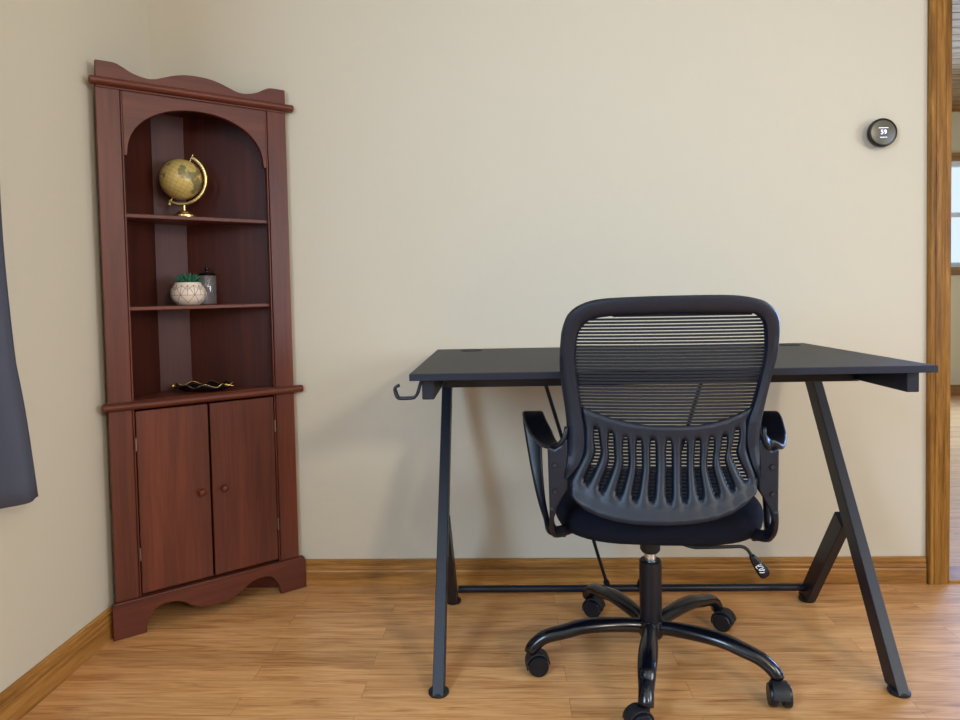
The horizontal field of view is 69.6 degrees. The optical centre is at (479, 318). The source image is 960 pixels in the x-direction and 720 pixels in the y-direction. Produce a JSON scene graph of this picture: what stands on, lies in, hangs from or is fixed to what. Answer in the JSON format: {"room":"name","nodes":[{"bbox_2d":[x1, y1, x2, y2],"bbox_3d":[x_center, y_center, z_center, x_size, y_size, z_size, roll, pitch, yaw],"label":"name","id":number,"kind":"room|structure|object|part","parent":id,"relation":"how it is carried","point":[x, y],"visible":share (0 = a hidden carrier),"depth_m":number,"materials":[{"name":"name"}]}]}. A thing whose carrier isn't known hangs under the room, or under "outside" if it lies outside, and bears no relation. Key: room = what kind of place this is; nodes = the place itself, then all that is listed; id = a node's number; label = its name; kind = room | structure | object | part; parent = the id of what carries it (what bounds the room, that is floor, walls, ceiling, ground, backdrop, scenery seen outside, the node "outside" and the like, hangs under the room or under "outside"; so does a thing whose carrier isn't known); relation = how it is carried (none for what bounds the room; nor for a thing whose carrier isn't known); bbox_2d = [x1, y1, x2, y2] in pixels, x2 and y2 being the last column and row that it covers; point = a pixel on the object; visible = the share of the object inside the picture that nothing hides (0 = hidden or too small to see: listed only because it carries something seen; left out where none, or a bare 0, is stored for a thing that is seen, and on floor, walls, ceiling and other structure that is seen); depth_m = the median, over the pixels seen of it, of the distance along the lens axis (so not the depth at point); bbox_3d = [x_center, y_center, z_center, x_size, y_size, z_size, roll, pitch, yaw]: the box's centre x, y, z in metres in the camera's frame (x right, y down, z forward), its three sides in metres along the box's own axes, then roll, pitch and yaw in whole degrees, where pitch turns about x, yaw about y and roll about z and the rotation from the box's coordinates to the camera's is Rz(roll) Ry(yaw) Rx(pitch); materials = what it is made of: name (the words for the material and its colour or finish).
{"room":"home office","nodes":[
{"label":"home office","id":0,"kind":"room"},
{"bbox_2d":[0,0,150,692],"bbox_3d":[-1.165,-0.287,0.075,0.120,2.450,4.200,-1,2,2],"label":"wall","id":1,"kind":"structure","parent":0,"point":[57,562],"depth_m":1.68,"materials":[{"name":"beige paint"}]},
{"bbox_2d":[0,602,115,719],"bbox_3d":[-1.075,0.894,0.117,0.012,0.083,4.200,-1,2,2],"label":"baseboard","id":2,"kind":"structure","parent":1,"relation":"attached to","point":[19,698],"depth_m":1.64,"materials":[{"name":"brown wood"}]},
{"bbox_2d":[20,395,959,719],"bbox_3d":[1.617,0.845,1.860,5.550,0.060,8.200,-1,2,2],"label":"floor","id":3,"kind":"structure","parent":0,"point":[308,652],"depth_m":1.72,"materials":[{"name":"brown wood"}]},
{"bbox_2d":[88,59,305,641],"bbox_3d":[-0.837,0.082,2.065,0.557,1.550,0.208,-3,3,-37],"label":"cabinet","id":4,"kind":"object","parent":3,"relation":"on","point":[203,485],"visible":0.99,"depth_m":2.05,"materials":[{"name":"brown wood"}]},
{"bbox_3d":[-0.985,0.071,1.963,0.009,1.385,0.213,-1,2,10],"label":"panel","id":5,"kind":"part","parent":4,"relation":"part of","materials":[{"name":"brown wood"}]},
{"bbox_3d":[-0.933,0.065,2.106,0.007,1.385,0.097,1,3,41],"label":"panel","id":6,"kind":"part","parent":4,"relation":"part of","materials":[{"name":"brown wood"}]},
{"bbox_3d":[-0.866,0.502,1.960,0.190,0.506,0.018,-3,3,-37],"label":"door","id":7,"kind":"part","parent":4,"relation":"part of","materials":[{"name":"brown wood"}]},
{"bbox_2d":[159,154,207,216],"bbox_3d":[-0.884,-0.391,2.043,0.119,0.192,0.118,1,3,41],"label":"desk globe","id":8,"kind":"object","parent":4,"relation":"on","point":[180,179],"visible":0.95,"depth_m":2.01,"materials":[{"name":"gold metal"}]},
{"bbox_3d":[-0.865,-0.408,2.043,0.115,0.143,0.011,-1,2,-3],"label":"meridian arm","id":9,"kind":"part","parent":8,"relation":"part of","materials":[{"name":"gold metal"}]},
{"bbox_2d":[170,273,206,304],"bbox_3d":[-0.859,-0.089,2.033,0.100,0.096,0.100,-1,2,2],"label":"potted succulent","id":10,"kind":"object","parent":4,"relation":"on","point":[185,291],"visible":1,"depth_m":2.00,"materials":[{"name":"beige ceramic"}]},
{"bbox_2d":[170,282,205,304],"bbox_3d":[-0.859,-0.074,2.034,0.099,0.066,0.099,-1,2,2],"label":"pot","id":11,"kind":"object","parent":10,"relation":"attached to","point":[181,293],"depth_m":2.00,"materials":[{"name":"beige ceramic"}]},
{"bbox_3d":[-0.800,-0.637,1.966,0.553,0.023,0.031,-3,3,-37],"label":"cornice moulding","id":12,"kind":"part","parent":4,"relation":"part of","materials":[{"name":"brown wood"}]},
{"bbox_2d":[126,213,266,225],"bbox_3d":[-0.851,-0.291,2.057,0.463,0.012,0.158,-3,3,-37],"label":"shelf","id":13,"kind":"object","parent":4,"relation":"attached to","point":[132,219],"depth_m":2.03,"materials":[{"name":"brown wood"}]},
{"bbox_2d":[130,303,269,310],"bbox_3d":[-0.846,-0.037,2.066,0.463,0.011,0.158,-3,3,-37],"label":"shelf","id":14,"kind":"object","parent":4,"relation":"attached to","point":[133,306],"depth_m":2.06,"materials":[{"name":"brown wood"}]},
{"bbox_3d":[-0.800,0.499,1.987,0.021,0.021,0.024,-3,3,-37],"label":"knob","id":15,"kind":"part","parent":4,"relation":"part of","materials":[{"name":"brown wood"}]},
{"bbox_3d":[-0.781,0.228,2.000,0.557,0.023,0.031,-3,3,-37],"label":"waist moulding","id":16,"kind":"part","parent":4,"relation":"part of","materials":[{"name":"brown wood"}]},
{"bbox_2d":[134,385,271,400],"bbox_3d":[-0.838,0.225,2.072,0.464,0.021,0.168,-3,3,-37],"label":"shelf","id":17,"kind":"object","parent":4,"relation":"on","point":[173,393],"depth_m":2.02,"materials":[{"name":"brown wood"}]},
{"bbox_2d":[171,380,233,391],"bbox_3d":[-0.826,0.202,2.062,0.195,0.026,0.102,-1,2,2],"label":"tray","id":18,"kind":"object","parent":17,"relation":"on","point":[193,386],"visible":1,"depth_m":2.04,"materials":[{"name":"black"}]},
{"bbox_2d":[198,267,215,275],"bbox_3d":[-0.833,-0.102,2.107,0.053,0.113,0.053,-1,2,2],"label":"lid","id":19,"kind":"object","parent":4,"relation":"on","point":[206,269],"visible":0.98,"depth_m":2.10,"materials":[{"name":"grey metal"}]},
{"bbox_3d":[-0.749,0.497,2.025,0.021,0.021,0.024,-3,3,-37],"label":"knob","id":20,"kind":"part","parent":4,"relation":"part of","materials":[{"name":"brown wood"}]},
{"bbox_3d":[-0.750,0.059,2.153,0.295,1.385,0.009,-1,2,-3],"label":"panel","id":21,"kind":"part","parent":4,"relation":"part of","materials":[{"name":"brown wood"}]},
{"bbox_3d":[-0.710,0.494,2.077,0.189,0.506,0.018,-3,3,-37],"label":"door","id":22,"kind":"part","parent":4,"relation":"part of","materials":[{"name":"brown wood"}]},
{"bbox_2d":[522,295,792,719],"bbox_3d":[0.399,0.395,1.637,0.598,0.903,0.623,-1,2,7],"label":"office chair","id":23,"kind":"object","parent":3,"relation":"on","point":[702,506],"visible":1,"depth_m":1.38,"materials":[{"name":"black plastic"}]},
{"bbox_3d":[0.139,0.242,1.541,0.059,0.054,0.286,-1,2,-7],"label":"armrest","id":24,"kind":"part","parent":23,"relation":"part of","materials":[{"name":"black plastic"}]},
{"bbox_3d":[0.255,0.764,1.668,0.297,0.078,0.044,-1,2,-4],"label":"leg","id":25,"kind":"part","parent":23,"relation":"part of","materials":[{"name":"black metal"}]},
{"bbox_3d":[0.356,0.755,1.829,0.044,0.078,0.300,-2,2,-22],"label":"leg","id":26,"kind":"part","parent":23,"relation":"part of","materials":[{"name":"black metal"}]},
{"bbox_3d":[0.376,0.766,1.542,0.044,0.078,0.257,-1,2,16],"label":"leg","id":27,"kind":"part","parent":23,"relation":"part of","materials":[{"name":"black metal"}]},
{"bbox_3d":[0.411,0.437,1.678,0.458,0.090,0.490,-1,2,7],"label":"seat","id":28,"kind":"part","parent":23,"relation":"part of","materials":[{"name":"black fabric"}]},
{"bbox_3d":[0.371,0.138,1.358,0.425,0.369,0.084,-1,2,7],"label":"frame","id":29,"kind":"part","parent":23,"relation":"part of","materials":[{"name":"black plastic"}]},
{"bbox_3d":[0.371,0.175,1.370,0.392,0.372,0.052,-1,2,7],"label":"panel","id":30,"kind":"part","parent":23,"relation":"part of","materials":[{"name":"black"}]},
{"bbox_3d":[0.539,0.753,1.780,0.293,0.078,0.044,-3,3,-40],"label":"leg","id":31,"kind":"part","parent":23,"relation":"part of","materials":[{"name":"black metal"}]},
{"bbox_3d":[0.548,0.541,1.666,0.218,0.070,0.011,-1,2,4],"label":"height lever","id":32,"kind":"part","parent":23,"relation":"part of","materials":[{"name":"black metal"}]},
{"bbox_3d":[0.548,0.760,1.594,0.287,0.078,0.044,0,3,32],"label":"leg","id":33,"kind":"part","parent":23,"relation":"part of","materials":[{"name":"black metal"}]},
{"bbox_3d":[0.628,0.235,1.482,0.058,0.057,0.286,0,2,20],"label":"armrest","id":34,"kind":"part","parent":23,"relation":"part of","materials":[{"name":"black plastic"}]},
{"bbox_2d":[393,343,937,698],"bbox_3d":[0.397,0.467,1.760,1.136,0.752,0.632,-1,2,2],"label":"computer desk","id":35,"kind":"object","parent":3,"relation":"on","point":[446,369],"visible":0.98,"depth_m":1.70,"materials":[{"name":"black metal"}]},
{"bbox_3d":[-0.103,0.140,1.766,0.026,0.046,0.565,-1,2,2],"label":"rail","id":36,"kind":"part","parent":35,"relation":"part of","materials":[{"name":"black metal"}]},
{"bbox_3d":[-0.094,0.503,1.801,0.026,0.684,0.503,-1,2,2],"label":"leg","id":37,"kind":"part","parent":35,"relation":"part of","materials":[{"name":"black metal"}]},
{"bbox_3d":[-0.086,0.681,1.948,0.026,0.318,0.266,-1,2,2],"label":"leg","id":38,"kind":"part","parent":35,"relation":"part of","materials":[{"name":"black metal"}]},
{"bbox_3d":[0.270,0.475,1.873,0.017,0.644,0.362,0,3,35],"label":"brace rod","id":39,"kind":"part","parent":35,"relation":"part of","materials":[{"name":"black metal"}]},
{"bbox_3d":[0.506,0.471,1.865,0.017,0.644,0.324,-2,2,-17],"label":"brace rod","id":40,"kind":"part","parent":35,"relation":"part of","materials":[{"name":"black metal"}]},
{"bbox_3d":[0.950,0.661,1.912,0.026,0.318,0.266,-1,2,2],"label":"leg","id":41,"kind":"part","parent":35,"relation":"part of","materials":[{"name":"black metal"}]},
{"bbox_3d":[0.942,0.483,1.766,0.026,0.684,0.503,-1,2,2],"label":"leg","id":42,"kind":"part","parent":35,"relation":"part of","materials":[{"name":"black metal"}]},
{"bbox_3d":[0.919,0.120,1.731,0.026,0.046,0.565,-1,2,2],"label":"rail","id":43,"kind":"part","parent":35,"relation":"part of","materials":[{"name":"black metal"}]},
{"bbox_2d":[148,0,927,558],"bbox_3d":[0.919,-0.408,2.150,4.120,2.450,0.120,-1,2,2],"label":"wall","id":44,"kind":"structure","parent":0,"point":[462,174],"depth_m":2.12,"materials":[{"name":"beige paint"}]},
{"bbox_2d":[306,556,926,585],"bbox_3d":[0.189,0.791,2.160,2.350,0.083,0.012,-1,2,2],"label":"baseboard","id":45,"kind":"structure","parent":44,"relation":"attached to","point":[889,569],"depth_m":2.15,"materials":[{"name":"brown wood"}]},
{"bbox_2d":[867,118,896,146],"bbox_3d":[1.195,-0.553,2.057,0.085,0.085,0.030,-1,2,2],"label":"thermostat","id":46,"kind":"object","parent":44,"relation":"attached to","point":[882,132],"visible":1,"depth_m":2.04,"materials":[{"name":"black plastic"}]},
{"bbox_2d":[926,0,947,584],"bbox_3d":[1.372,-0.229,2.070,0.052,2.080,0.017,-1,2,2],"label":"trim","id":47,"kind":"structure","parent":44,"relation":"attached to","point":[937,9],"depth_m":2.07,"materials":[{"name":"brown wood"}]},
{"bbox_2d":[945,0,951,583],"bbox_3d":[1.407,-0.223,2.138,0.017,2.060,0.139,-1,2,2],"label":"trim","id":48,"kind":"structure","parent":44,"relation":"attached to","point":[949,2],"depth_m":2.07,"materials":[{"name":"brown wood"}]},
{"bbox_2d":[949,566,959,581],"bbox_3d":[1.833,0.794,2.154,0.785,0.009,0.112,-1,2,2],"label":"trim","id":49,"kind":"structure","parent":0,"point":[954,571],"depth_m":2.16,"materials":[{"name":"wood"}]},
{"bbox_2d":[950,112,959,384],"bbox_3d":[2.619,-0.854,5.720,3.800,3.000,0.120,-1,2,2],"label":"wall","id":50,"kind":"structure","parent":0,"point":[955,279],"depth_m":5.64,"materials":[{"name":"beige paint"}]},
{"bbox_2d":[950,385,959,394],"bbox_3d":[2.596,0.607,5.712,3.700,0.083,0.012,-1,2,2],"label":"baseboard","id":51,"kind":"structure","parent":50,"relation":"attached to","point":[954,389],"depth_m":5.65,"materials":[{"name":"brown wood"}]},
{"bbox_2d":[951,153,959,274],"bbox_3d":[3.816,-0.850,5.625,0.970,0.990,0.115,-1,2,2],"label":"window","id":52,"kind":"structure","parent":50,"relation":"in","point":[955,267],"depth_m":5.61,"materials":[{"name":"white plastic"}]},
{"bbox_2d":[952,104,959,111],"bbox_3d":[2.549,-1.678,5.621,3.700,0.058,0.020,-1,2,2],"label":"trim","id":53,"kind":"structure","parent":50,"relation":"attached to","point":[955,107],"depth_m":5.56,"materials":[{"name":"brown wood"}]},
{"bbox_2d":[952,0,959,103],"bbox_3d":[2.476,-1.724,3.865,3.700,0.175,3.530,-1,2,2],"label":"ceiling","id":54,"kind":"structure","parent":0,"point":[955,3],"depth_m":4.44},
{"bbox_3d":[-1.076,-1.238,0.050,0.096,0.021,2.730,-1,2,2],"label":"curtain rod","id":55,"kind":"object","parent":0,"visible":0},
{"bbox_2d":[0,195,37,508],"bbox_3d":[-0.985,-0.432,1.034,0.070,1.660,0.839,-1,2,2],"label":"curtain","id":56,"kind":"object","parent":55,"relation":"hanging from","point":[18,485],"visible":1,"depth_m":1.40,"materials":[{"name":"grey fabric"}]}
]}

